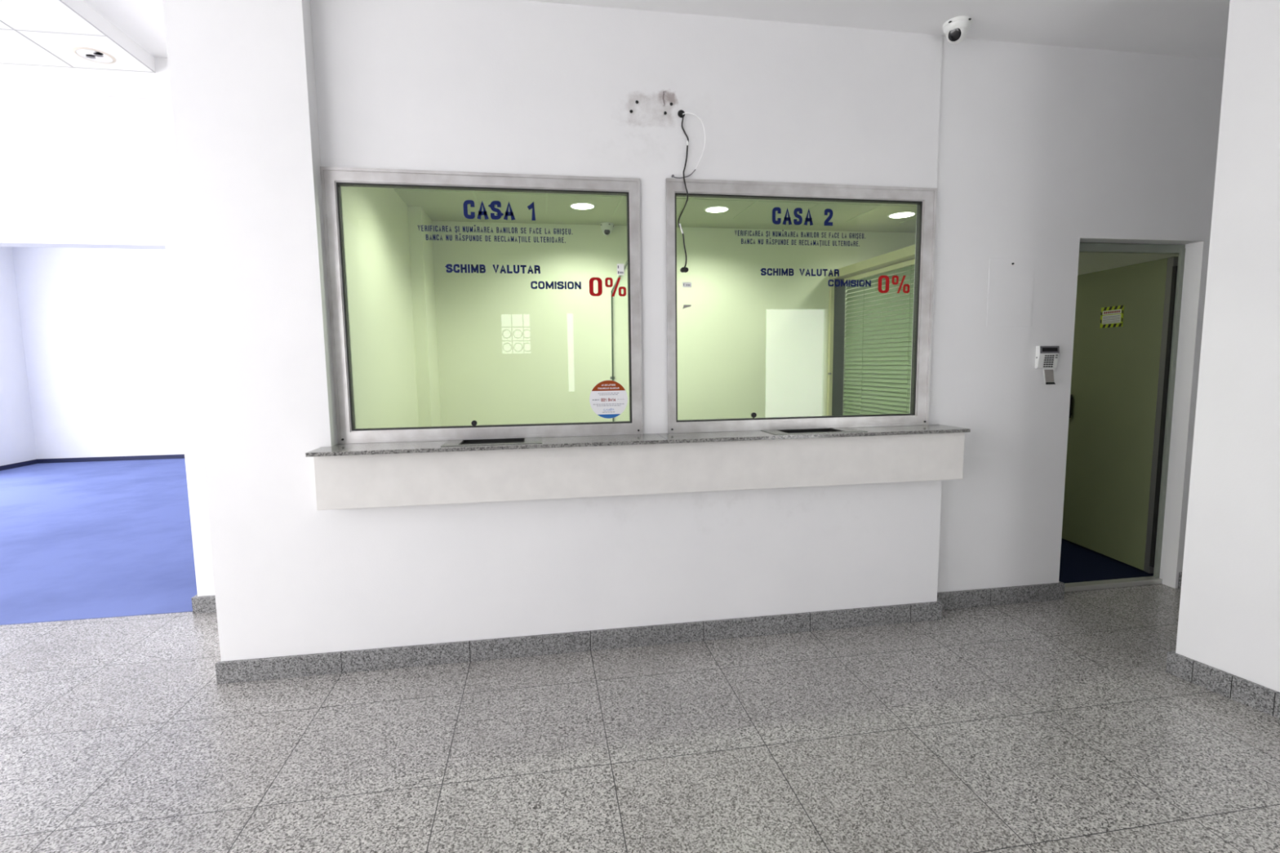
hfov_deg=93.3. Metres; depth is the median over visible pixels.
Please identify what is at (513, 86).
wall
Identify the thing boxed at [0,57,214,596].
wall
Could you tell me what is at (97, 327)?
wall
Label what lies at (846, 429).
tray
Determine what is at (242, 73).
wall pier
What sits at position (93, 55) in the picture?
recessed light
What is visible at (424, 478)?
apron panel
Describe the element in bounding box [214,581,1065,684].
baseboard
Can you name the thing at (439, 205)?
ceiling
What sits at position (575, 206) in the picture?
diffuser
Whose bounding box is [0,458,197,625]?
floor
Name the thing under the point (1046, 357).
alarm keypad
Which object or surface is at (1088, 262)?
wall
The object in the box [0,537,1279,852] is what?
floor
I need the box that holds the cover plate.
[986,257,1035,326]
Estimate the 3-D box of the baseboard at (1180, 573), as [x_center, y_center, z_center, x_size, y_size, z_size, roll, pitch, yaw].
[3.835,0.963,3.971,0.844,0.104,0.145,-2,6,-9]
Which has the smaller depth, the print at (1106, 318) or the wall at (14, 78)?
the wall at (14, 78)
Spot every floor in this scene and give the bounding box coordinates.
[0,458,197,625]
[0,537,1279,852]
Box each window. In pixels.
[320,166,642,444]
[666,177,937,433]
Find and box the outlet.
[677,110,684,117]
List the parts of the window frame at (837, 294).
post, post, rail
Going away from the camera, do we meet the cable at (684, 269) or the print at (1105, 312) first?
the cable at (684, 269)
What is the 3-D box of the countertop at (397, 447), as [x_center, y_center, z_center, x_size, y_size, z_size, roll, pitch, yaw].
[-0.694,0.078,2.974,1.609,0.018,0.448,-2,6,-9]
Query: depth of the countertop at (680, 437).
3.11 m
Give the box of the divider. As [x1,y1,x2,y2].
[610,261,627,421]
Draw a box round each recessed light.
[71,46,115,63]
[568,202,595,209]
[704,205,729,212]
[887,211,916,217]
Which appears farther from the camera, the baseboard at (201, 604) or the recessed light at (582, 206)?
the recessed light at (582, 206)
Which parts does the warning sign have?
panel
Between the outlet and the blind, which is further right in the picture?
the blind
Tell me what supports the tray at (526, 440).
in the countertop at (397, 447)
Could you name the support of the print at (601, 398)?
attached to the round sticker
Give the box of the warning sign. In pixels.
[1100,305,1124,328]
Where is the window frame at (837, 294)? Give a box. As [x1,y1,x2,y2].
[826,244,915,415]
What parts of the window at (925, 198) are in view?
glass knob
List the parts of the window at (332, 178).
glass knob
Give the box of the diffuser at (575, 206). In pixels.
[571,203,593,208]
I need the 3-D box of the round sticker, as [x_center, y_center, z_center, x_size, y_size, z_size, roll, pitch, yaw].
[-0.162,-0.141,3.135,0.199,0.199,0.002,-2,6,-9]
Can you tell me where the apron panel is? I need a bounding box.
[313,432,964,510]
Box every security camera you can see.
[600,222,613,235]
[942,15,972,44]
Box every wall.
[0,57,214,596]
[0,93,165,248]
[0,246,36,466]
[12,246,184,458]
[310,0,1225,592]
[335,480,942,651]
[340,186,441,428]
[431,221,915,426]
[1077,252,1178,275]
[1175,0,1279,692]
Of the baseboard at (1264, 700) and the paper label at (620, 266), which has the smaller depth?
the baseboard at (1264, 700)
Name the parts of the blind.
head rail, ladder cord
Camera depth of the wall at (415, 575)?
3.12 m
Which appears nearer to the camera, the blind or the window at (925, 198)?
the window at (925, 198)
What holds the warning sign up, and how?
attached to the door
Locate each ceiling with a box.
[0,0,155,72]
[83,0,1230,59]
[392,187,916,232]
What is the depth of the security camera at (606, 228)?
5.08 m
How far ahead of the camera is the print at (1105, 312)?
4.35 m
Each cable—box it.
[671,112,705,177]
[677,114,688,272]
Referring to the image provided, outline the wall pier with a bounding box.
[162,0,344,661]
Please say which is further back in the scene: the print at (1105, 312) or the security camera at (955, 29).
the print at (1105, 312)
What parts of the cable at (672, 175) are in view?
cord, cord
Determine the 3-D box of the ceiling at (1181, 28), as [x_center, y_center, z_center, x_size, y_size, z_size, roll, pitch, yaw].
[1.143,-1.924,1.241,6.870,0.100,5.450,-2,6,-9]
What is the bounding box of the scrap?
[682,304,691,309]
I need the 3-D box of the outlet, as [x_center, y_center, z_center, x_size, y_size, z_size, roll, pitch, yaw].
[0.208,-1.571,3.037,0.038,0.038,0.007,-2,6,-9]
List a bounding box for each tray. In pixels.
[440,436,542,446]
[760,426,867,435]
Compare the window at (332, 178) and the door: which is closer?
the window at (332, 178)
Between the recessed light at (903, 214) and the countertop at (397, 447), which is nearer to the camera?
the countertop at (397, 447)
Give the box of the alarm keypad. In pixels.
[1035,345,1059,384]
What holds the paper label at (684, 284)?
attached to the window at (925, 198)
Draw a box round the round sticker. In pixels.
[589,380,627,418]
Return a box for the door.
[1061,242,1185,591]
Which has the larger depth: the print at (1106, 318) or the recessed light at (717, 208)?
the recessed light at (717, 208)
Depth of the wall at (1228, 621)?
2.53 m
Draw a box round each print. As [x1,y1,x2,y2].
[600,398,615,401]
[1102,315,1119,323]
[1103,310,1119,314]
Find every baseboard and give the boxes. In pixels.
[0,453,184,471]
[191,594,216,613]
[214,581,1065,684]
[1165,650,1279,719]
[1177,572,1182,589]
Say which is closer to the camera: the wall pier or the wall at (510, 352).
the wall pier
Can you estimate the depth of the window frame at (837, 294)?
5.56 m
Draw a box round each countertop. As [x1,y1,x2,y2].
[305,433,666,457]
[657,424,970,443]
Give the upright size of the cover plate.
0.381 m
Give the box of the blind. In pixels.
[843,258,915,415]
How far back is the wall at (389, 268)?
3.86 m
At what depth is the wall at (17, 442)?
9.25 m
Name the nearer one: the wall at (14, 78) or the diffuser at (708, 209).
the wall at (14, 78)
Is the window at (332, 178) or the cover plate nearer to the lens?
the window at (332, 178)
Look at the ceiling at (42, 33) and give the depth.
3.00 m
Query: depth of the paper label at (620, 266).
3.08 m
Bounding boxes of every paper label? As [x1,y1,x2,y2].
[617,263,623,275]
[682,282,691,287]
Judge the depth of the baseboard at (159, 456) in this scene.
9.76 m
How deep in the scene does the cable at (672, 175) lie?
3.04 m
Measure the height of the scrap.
0.023 m
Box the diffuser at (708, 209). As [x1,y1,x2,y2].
[706,207,727,212]
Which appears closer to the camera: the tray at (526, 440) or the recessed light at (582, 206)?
the tray at (526, 440)

